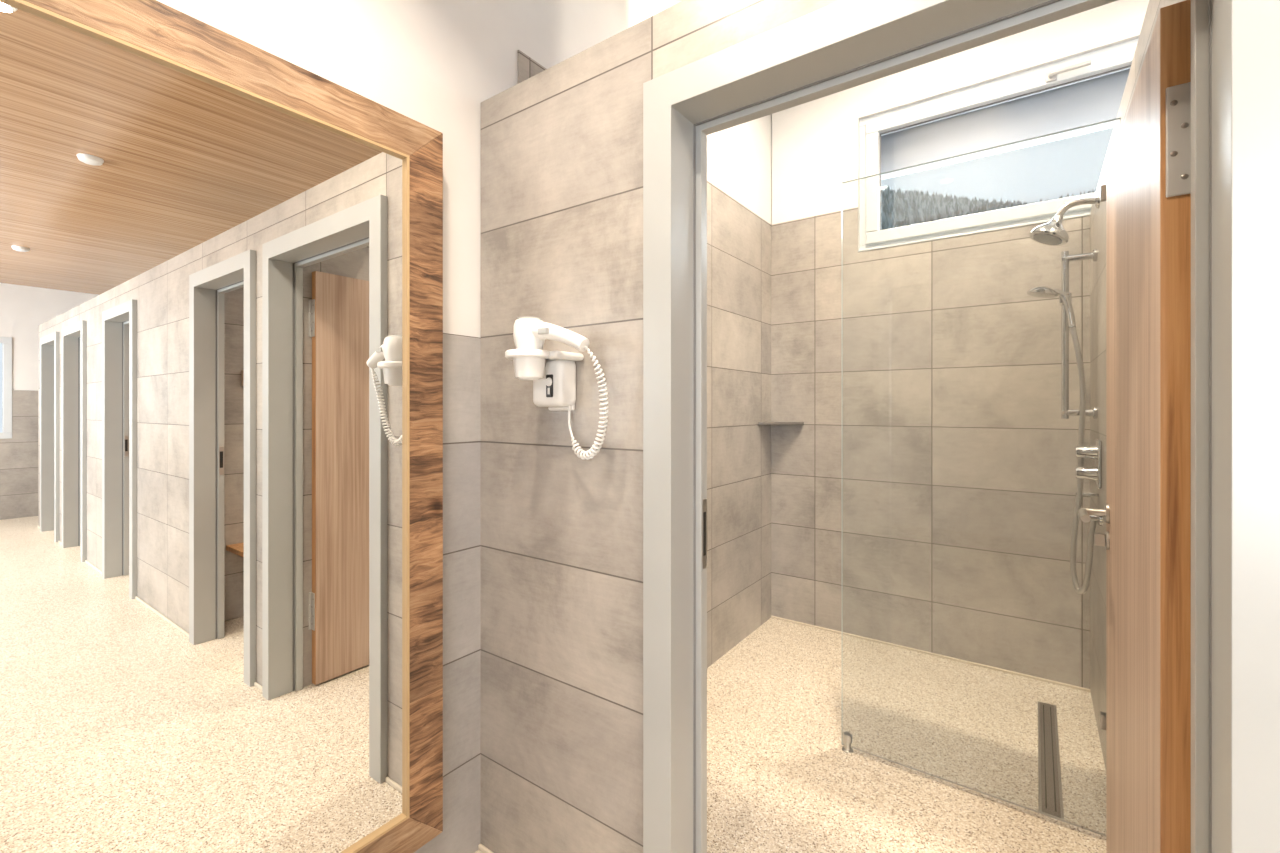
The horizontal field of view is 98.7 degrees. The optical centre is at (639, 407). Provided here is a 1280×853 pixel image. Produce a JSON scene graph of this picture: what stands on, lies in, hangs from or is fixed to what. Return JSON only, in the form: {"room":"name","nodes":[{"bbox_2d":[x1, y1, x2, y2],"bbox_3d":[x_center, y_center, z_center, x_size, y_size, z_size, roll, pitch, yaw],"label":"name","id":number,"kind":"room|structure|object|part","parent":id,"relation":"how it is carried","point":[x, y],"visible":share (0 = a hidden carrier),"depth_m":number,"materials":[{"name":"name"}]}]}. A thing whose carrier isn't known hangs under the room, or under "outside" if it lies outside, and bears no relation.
{"room":"public restroom","nodes":[
{"label":"public restroom","id":0,"kind":"room"},
{"bbox_2d":[157,0,771,852],"bbox_3d":[-0.867,-0.531,1.192,0.200,3.600,5.923,0,0,36],"label":"wall","id":1,"kind":"structure","parent":0,"point":[433,63],"depth_m":1.53,"materials":[{"name":"white paint"}]},
{"bbox_2d":[0,0,442,852],"bbox_3d":[-1.292,0.192,0.378,0.061,1.802,2.605,0,0,36],"label":"wall mirror","id":2,"kind":"object","parent":1,"relation":"attached to","point":[221,257],"visible":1,"depth_m":1.03,"materials":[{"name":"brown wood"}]},
{"bbox_3d":[-1.292,-0.662,0.378,0.060,0.094,2.604,0,0,36],"label":"frame","id":3,"kind":"part","parent":2,"relation":"part of","materials":[{"name":"brown wood"}]},
{"bbox_3d":[-1.292,1.046,0.378,0.060,0.094,2.604,0,0,36],"label":"frame","id":4,"kind":"part","parent":2,"relation":"part of","materials":[{"name":"brown wood"}]},
{"bbox_3d":[-0.560,0.192,1.397,0.060,1.800,0.094,0,0,36],"label":"frame","id":5,"kind":"part","parent":2,"relation":"part of","materials":[{"name":"brown wood"}]},
{"bbox_2d":[518,50,770,667],"bbox_3d":[0.199,0.079,2.510,0.006,2.380,2.038,0,0,36],"label":"shower tiles","id":6,"kind":"structure","parent":1,"relation":"attached to","point":[738,239],"depth_m":2.95,"materials":[{"name":"beige tile"}]},
{"bbox_2d":[481,0,838,852],"bbox_3d":[2.598,0.194,-0.541,7.450,2.150,0.115,0,0,36],"label":"wall","id":7,"kind":"structure","parent":0,"point":[562,146],"depth_m":1.39,"materials":[{"name":"tile"}]},
{"bbox_2d":[478,843,493,852],"bbox_3d":[2.562,1.261,-0.591,7.450,0.016,0.010,0,0,36],"label":"baseboard","id":8,"kind":"structure","parent":7,"relation":"attached to","point":[482,848],"depth_m":1.57,"materials":[{"name":"beige"}]},
{"bbox_2d":[505,317,608,459],"bbox_3d":[-0.190,-0.046,1.286,0.261,0.333,0.174,0,0,36],"label":"hair dryer","id":9,"kind":"object","parent":7,"relation":"attached to","point":[552,373],"visible":1,"depth_m":1.27,"materials":[{"name":"white plastic"}]},
{"bbox_2d":[538,327,548,334],"bbox_3d":[-0.219,-0.174,1.245,0.028,0.014,0.010,0,0,36],"label":"rocker switch","id":10,"kind":"object","parent":9,"relation":"attached to","point":[541,330],"depth_m":1.24,"materials":[{"name":"grey plastic"}]},
{"bbox_2d":[546,374,552,396],"bbox_3d":[-0.219,-0.053,1.332,0.022,0.055,0.005,0,0,36],"label":"switch","id":11,"kind":"object","parent":9,"relation":"attached to","point":[549,377],"depth_m":1.33,"materials":[{"name":"black plastic"}]},
{"bbox_3d":[-0.188,-0.165,1.246,0.161,0.081,0.052,0,0,36],"label":"handle","id":12,"kind":"part","parent":9,"relation":"part of","materials":[{"name":"white plastic"}]},
{"bbox_3d":[-0.199,-0.062,1.390,0.085,0.138,0.015,0,0,36],"label":"wall plate","id":13,"kind":"part","parent":9,"relation":"part of","materials":[{"name":"white plastic"}]},
{"bbox_3d":[-0.219,-0.125,1.352,0.135,0.018,0.100,0,0,36],"label":"holder arm","id":14,"kind":"part","parent":9,"relation":"part of","materials":[{"name":"white plastic"}]},
{"bbox_3d":[-0.115,-0.008,1.270,0.059,0.258,0.128,0,0,-23],"label":"coiled cord","id":15,"kind":"part","parent":9,"relation":"part of","materials":[{"name":"white plastic"}]},
{"bbox_2d":[702,498,706,568],"bbox_3d":[0.148,0.289,1.265,0.002,0.160,0.022,0,0,36],"label":"strike plate","id":16,"kind":"object","parent":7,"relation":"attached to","point":[704,501],"visible":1,"depth_m":1.26,"materials":[{"name":"grey metal"}]},
{"bbox_2d":[703,512,705,555],"bbox_3d":[0.149,0.289,1.264,0.001,0.100,0.011,0,0,36],"label":"strike hole","id":17,"kind":"object","parent":16,"relation":"in","point":[704,513],"depth_m":1.26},
{"bbox_2d":[693,0,1211,852],"bbox_3d":[0.463,0.308,1.016,0.845,1.922,0.008,0,0,36],"label":"gasket","id":18,"kind":"object","parent":7,"relation":"attached to","point":[1050,1],"visible":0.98,"depth_m":0.94,"materials":[{"name":"grey rubber"}]},
{"bbox_2d":[643,0,1279,852],"bbox_3d":[0.441,0.274,0.994,0.969,1.990,0.139,0,0,36],"label":"frame","id":19,"kind":"object","parent":7,"relation":"attached to","point":[841,36],"visible":1,"depth_m":0.79,"materials":[{"name":"silver metal"}]},
{"bbox_2d":[1106,0,1190,852],"bbox_3d":[1.060,0.319,1.171,0.038,1.885,0.800,0,0,36],"label":"leaf","id":20,"kind":"object","parent":19,"relation":"attached to","point":[1148,232],"visible":0.96,"depth_m":0.96,"materials":[{"name":"brown wood"}]},
{"bbox_2d":[1078,508,1104,521],"bbox_3d":[1.178,0.279,1.429,0.059,0.019,0.135,0,0,36],"label":"lever","id":21,"kind":"object","parent":20,"relation":"attached to","point":[1084,513],"visible":1,"depth_m":1.46,"materials":[{"name":"metal"}]},
{"bbox_2d":[1104,503,1109,522],"bbox_3d":[1.237,0.279,1.457,0.008,0.052,0.052,0,0,36],"label":"rosette","id":22,"kind":"object","parent":20,"relation":"attached to","point":[1106,506],"visible":0.97,"depth_m":1.44,"materials":[{"name":"metal"}]},
{"bbox_2d":[1105,531,1109,549],"bbox_3d":[1.237,0.351,1.457,0.007,0.048,0.048,0,0,36],"label":"thumb turn","id":23,"kind":"object","parent":20,"relation":"attached to","point":[1107,547],"visible":0.98,"depth_m":1.44,"materials":[{"name":"silver metal"}]},
{"bbox_2d":[1166,82,1190,196],"bbox_3d":[0.827,-0.411,0.844,0.030,0.170,0.004,0,0,36],"label":"hinge plate","id":24,"kind":"object","parent":20,"relation":"attached to","point":[1178,139],"visible":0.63,"depth_m":0.84,"materials":[{"name":"silver metal"}]},
{"bbox_2d":[1170,100,1177,105],"bbox_3d":[0.821,-0.469,0.845,0.009,0.009,0.001,0,0,36],"label":"screw","id":25,"kind":"object","parent":24,"relation":"attached to","point":[1174,102],"visible":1,"depth_m":0.84,"materials":[{"name":"metal"}]},
{"bbox_2d":[1170,151,1177,156],"bbox_3d":[0.821,-0.391,0.845,0.009,0.009,0.001,0,0,36],"label":"screw","id":26,"kind":"object","parent":24,"relation":"attached to","point":[1173,153],"visible":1,"depth_m":0.84,"materials":[{"name":"metal"}]},
{"bbox_2d":[1181,174,1188,178],"bbox_3d":[0.831,-0.353,0.838,0.009,0.009,0.001,0,0,36],"label":"screw","id":27,"kind":"object","parent":24,"relation":"attached to","point":[1184,176],"visible":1,"depth_m":0.84,"materials":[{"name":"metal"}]},
{"bbox_2d":[1181,122,1188,127],"bbox_3d":[0.831,-0.431,0.838,0.009,0.009,0.001,0,0,36],"label":"screw","id":28,"kind":"object","parent":24,"relation":"attached to","point":[1183,125],"visible":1,"depth_m":0.84,"materials":[{"name":"metal"}]},
{"bbox_2d":[475,618,1105,852],"bbox_3d":[2.600,1.319,-1.300,8.740,0.100,5.923,0,0,36],"label":"floor","id":29,"kind":"structure","parent":0,"point":[781,702],"depth_m":2.02,"materials":[{"name":"stone"}]},
{"bbox_2d":[842,117,1120,836],"bbox_3d":[1.072,0.214,1.822,0.786,2.109,0.038,0,0,36],"label":"glass shower screen","id":30,"kind":"object","parent":29,"relation":"on","point":[847,736],"visible":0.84,"depth_m":1.78,"materials":[{"name":"glass"}]},
{"bbox_2d":[1038,701,1063,819],"bbox_3d":[1.511,1.267,2.033,0.064,0.004,0.805,0,0,36],"label":"floor drain","id":31,"kind":"object","parent":29,"relation":"on","point":[1050,798],"visible":0.98,"depth_m":1.95,"materials":[{"name":"metal"}]},
{"bbox_2d":[772,0,1148,249],"bbox_3d":[4.258,-0.531,1.006,8.340,3.600,0.242,0,0,36],"label":"wall","id":32,"kind":"structure","parent":0,"point":[815,143],"depth_m":3.00,"materials":[{"name":"white paint"}]},
{"bbox_2d":[758,421,803,424],"bbox_3d":[0.819,0.089,3.196,0.199,0.016,0.199,0,0,36],"label":"corner shelf","id":33,"kind":"object","parent":32,"relation":"attached to","point":[769,422],"visible":1,"depth_m":3.18,"materials":[{"name":"stone"}]},
{"bbox_2d":[771,207,1089,688],"bbox_3d":[4.185,0.079,0.904,8.340,2.380,0.008,0,0,36],"label":"tiles","id":34,"kind":"structure","parent":32,"relation":"attached to","point":[923,498],"depth_m":2.83,"materials":[{"name":"beige tile"}]},
{"bbox_2d":[771,616,1090,691],"bbox_3d":[1.403,1.263,2.893,1.500,0.012,0.010,0,0,36],"label":"baseboard","id":35,"kind":"structure","parent":32,"relation":"attached to","point":[775,617],"depth_m":2.79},
{"bbox_2d":[858,213,1090,251],"bbox_3d":[1.828,-0.867,2.609,1.517,0.012,0.034,0,0,36],"label":"sill","id":36,"kind":"structure","parent":32,"relation":"attached to","point":[1086,214],"depth_m":2.72,"materials":[{"name":"white plastic"}]},
{"bbox_2d":[859,38,1138,249],"bbox_3d":[1.840,-1.234,2.626,1.517,0.747,0.134,0,0,36],"label":"window","id":37,"kind":"structure","parent":32,"relation":"in","point":[1052,75],"depth_m":2.75,"materials":[{"name":"white plastic"}]},
{"bbox_3d":[1.847,-1.234,2.635,1.441,0.671,0.072,0,0,36],"label":"sash","id":38,"kind":"part","parent":37,"relation":"part of","materials":[{"name":"white plastic"}]},
{"bbox_2d":[881,69,1129,173],"bbox_3d":[1.905,-1.462,2.717,1.457,0.292,0.010,0,0,36],"label":"blind","id":39,"kind":"object","parent":37,"relation":"attached to","point":[1096,100],"visible":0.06,"depth_m":2.76,"materials":[{"name":"white fabric"}]},
{"bbox_2d":[881,120,1115,179],"bbox_3d":[1.905,-1.304,2.717,1.457,0.025,0.020,0,0,36],"label":"blind rail","id":40,"kind":"object","parent":39,"relation":"attached to","point":[1102,126],"depth_m":2.76,"materials":[{"name":"white plastic"}]},
{"bbox_3d":[1.848,-1.234,2.636,1.310,0.540,0.008,0,0,36],"label":"pane","id":41,"kind":"part","parent":37,"relation":"part of","materials":[{"name":"clear glass"}]},
{"bbox_3d":[1.946,-1.532,2.494,0.151,0.023,0.043,0,0,36],"label":"latch handle","id":42,"kind":"part","parent":37,"relation":"part of","materials":[{"name":"white plastic"}]},
{"bbox_2d":[1094,533,1105,545],"bbox_3d":[1.225,0.351,1.465,0.023,0.032,0.008,0,0,36],"label":"thumbturn","id":43,"kind":"object","parent":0,"point":[1099,539],"depth_m":1.46,"materials":[{"name":"metal"}]},
{"bbox_2d":[1090,0,1184,768],"bbox_3d":[1.460,0.194,1.603,0.100,2.150,2.038,0,0,36],"label":"wall","id":44,"kind":"structure","parent":0,"point":[1098,216],"depth_m":2.08,"materials":[{"name":"paint"}]},
{"bbox_2d":[1027,249,1097,593],"bbox_3d":[1.679,0.037,2.188,0.228,1.355,0.234,0,0,36],"label":"shower rail","id":45,"kind":"object","parent":44,"relation":"attached to","point":[1065,298],"visible":0.98,"depth_m":2.19,"materials":[{"name":"silver metal"}]},
{"bbox_3d":[1.744,-0.298,2.256,0.025,0.685,0.025,0,0,36],"label":"rail","id":46,"kind":"part","parent":45,"relation":"part of","materials":[{"name":"silver metal"}]},
{"bbox_3d":[1.706,-0.403,2.214,0.037,0.167,0.081,0,0,-39],"label":"hand shower handle","id":47,"kind":"part","parent":45,"relation":"part of","materials":[{"name":"silver metal"}]},
{"bbox_3d":[1.780,0.019,2.230,0.113,0.026,0.026,0,0,36],"label":"rail mount","id":48,"kind":"part","parent":45,"relation":"part of","materials":[{"name":"silver metal"}]},
{"bbox_3d":[1.780,-0.611,2.230,0.113,0.026,0.026,0,0,36],"label":"rail mount","id":49,"kind":"part","parent":45,"relation":"part of","materials":[{"name":"silver metal"}]},
{"bbox_2d":[1029,193,1099,245],"bbox_3d":[1.680,-0.742,2.182,0.223,0.178,0.135,0,0,36],"label":"shower","id":50,"kind":"object","parent":44,"relation":"attached to","point":[1052,233],"visible":1,"depth_m":2.17,"materials":[{"name":"silver metal"}]},
{"bbox_3d":[1.716,-0.783,2.165,0.145,0.075,0.024,0,0,36],"label":"arm","id":51,"kind":"part","parent":50,"relation":"part of","materials":[{"name":"silver metal"}]},
{"bbox_2d":[1075,439,1102,525],"bbox_3d":[1.711,0.278,2.100,0.074,0.318,0.164,0,0,36],"label":"mixer valve","id":52,"kind":"object","parent":44,"relation":"attached to","point":[1089,452],"visible":0.89,"depth_m":2.08,"materials":[{"name":"silver metal"}]},
{"bbox_3d":[1.704,0.249,2.101,0.062,0.054,0.054,0,0,36],"label":"knob","id":53,"kind":"part","parent":52,"relation":"part of","materials":[{"name":"silver metal"}]},
{"bbox_3d":[1.704,0.169,2.101,0.062,0.054,0.054,0,0,36],"label":"knob","id":54,"kind":"part","parent":52,"relation":"part of","materials":[{"name":"silver metal"}]},
{"bbox_2d":[1089,515,1102,525],"bbox_3d":[1.689,0.409,2.050,0.050,0.056,0.056,0,0,36],"label":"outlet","id":55,"kind":"object","parent":52,"relation":"attached to","point":[1099,519],"depth_m":2.03,"materials":[{"name":"silver metal"}]},
{"bbox_3d":[1.734,0.209,2.079,0.012,0.180,0.120,0,0,36],"label":"wall plate","id":56,"kind":"part","parent":52,"relation":"part of","materials":[{"name":"silver metal"}]},
{"label":"outside","id":57,"kind":"structure","parent":0,"visible":0},
{"bbox_2d":[881,186,1096,229],"bbox_3d":[64.565,-36.057,88.444,261.600,84.652,99.000,0,0,36],"label":"trees","id":58,"kind":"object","parent":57,"point":[898,209],"visible":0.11,"depth_m":118.00,"materials":[{"name":"green plant"}]}
]}

